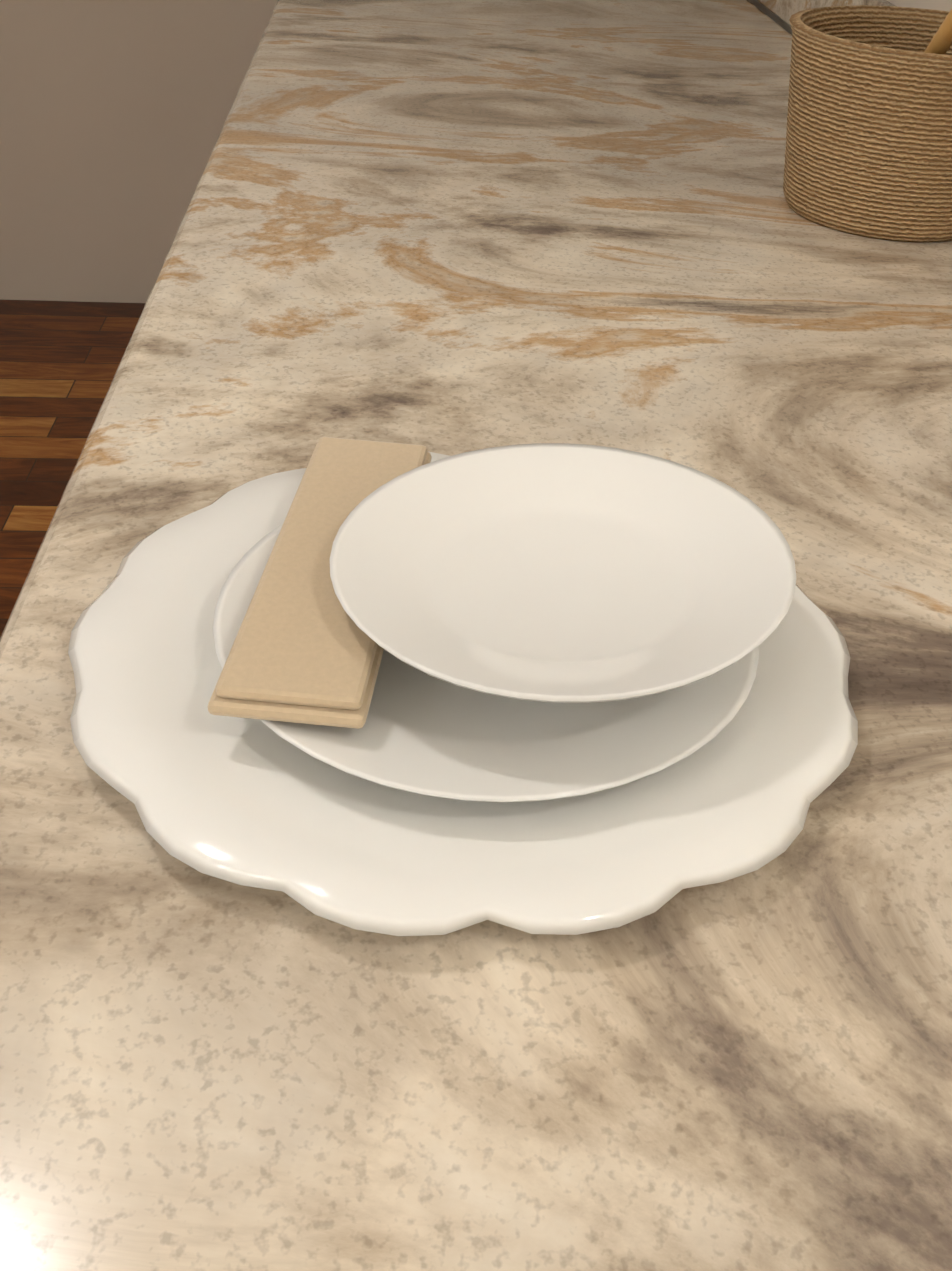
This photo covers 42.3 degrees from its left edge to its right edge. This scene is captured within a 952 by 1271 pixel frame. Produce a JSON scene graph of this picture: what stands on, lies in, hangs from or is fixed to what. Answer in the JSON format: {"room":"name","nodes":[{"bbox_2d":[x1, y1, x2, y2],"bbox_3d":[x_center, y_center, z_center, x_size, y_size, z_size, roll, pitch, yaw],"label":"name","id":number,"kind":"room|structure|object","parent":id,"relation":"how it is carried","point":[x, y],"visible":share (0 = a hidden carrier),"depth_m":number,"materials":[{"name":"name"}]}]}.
{"room":"kitchen","nodes":[
{"label":"kitchen","id":0,"kind":"room"},
{"bbox_2d":[0,299,145,637],"bbox_3d":[-0.424,0.648,1.330,6.330,0.050,5.140,0,37,-4],"label":"floor","id":1,"kind":"structure","parent":0,"point":[60,361],"depth_m":2.86,"materials":[{"name":"brown wood"}]},
{"bbox_2d":[0,0,951,1270],"bbox_3d":[0.168,-0.251,1.690,0.974,1.028,2.950,0,37,-4],"label":"countertop","id":2,"kind":"structure","parent":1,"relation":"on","point":[450,225],"depth_m":0.57,"materials":[{"name":"stone"}]},
{"bbox_2d":[68,451,857,935],"bbox_3d":[-0.005,0.004,0.627,0.393,0.018,0.386,0,37,-4],"label":"charger","id":3,"kind":"object","parent":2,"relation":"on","point":[258,803],"visible":0.54,"depth_m":0.53,"materials":[{"name":"white ceramic"}]},
{"bbox_2d":[213,524,758,802],"bbox_3d":[0.005,-0.004,0.623,0.270,0.021,0.270,0,37,-4],"label":"plate","id":4,"kind":"object","parent":3,"relation":"on","point":[421,732],"visible":0.33,"depth_m":0.56,"materials":[{"name":"white ceramic"}]},
{"bbox_2d":[208,437,431,728],"bbox_3d":[-0.072,-0.040,0.634,0.070,0.013,0.250,5,36,3],"label":"napkin","id":5,"kind":"object","parent":4,"relation":"on","point":[305,649],"visible":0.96,"depth_m":0.58,"materials":[{"name":"beige fabric"}]},
{"bbox_2d":[330,443,795,702],"bbox_3d":[0.041,-0.033,0.603,0.224,0.030,0.224,0,37,-4],"label":"plate","id":6,"kind":"object","parent":4,"relation":"on","point":[564,572],"visible":0.96,"depth_m":0.61,"materials":[{"name":"white ceramic"}]},
{"bbox_2d":[783,5,951,241],"bbox_3d":[0.435,-0.514,1.141,0.260,0.282,0.404,0,37,-4],"label":"basket","id":7,"kind":"object","parent":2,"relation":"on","point":[868,151],"visible":1,"depth_m":1.17,"materials":[{"name":"brown wicker"}]},
{"bbox_2d":[0,0,277,302],"bbox_3d":[-1.512,-1.900,2.649,4.300,2.373,0.120,0,37,-4],"label":"wall","id":8,"kind":"structure","parent":0,"point":[113,115],"depth_m":3.08,"materials":[{"name":"beige paint"}]},
{"bbox_2d":[748,0,951,34],"bbox_3d":[0.629,-1.222,1.902,0.120,2.373,2.100,0,37,-4],"label":"wall","id":9,"kind":"structure","parent":0,"point":[943,5],"depth_m":1.66,"materials":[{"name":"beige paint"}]}
]}

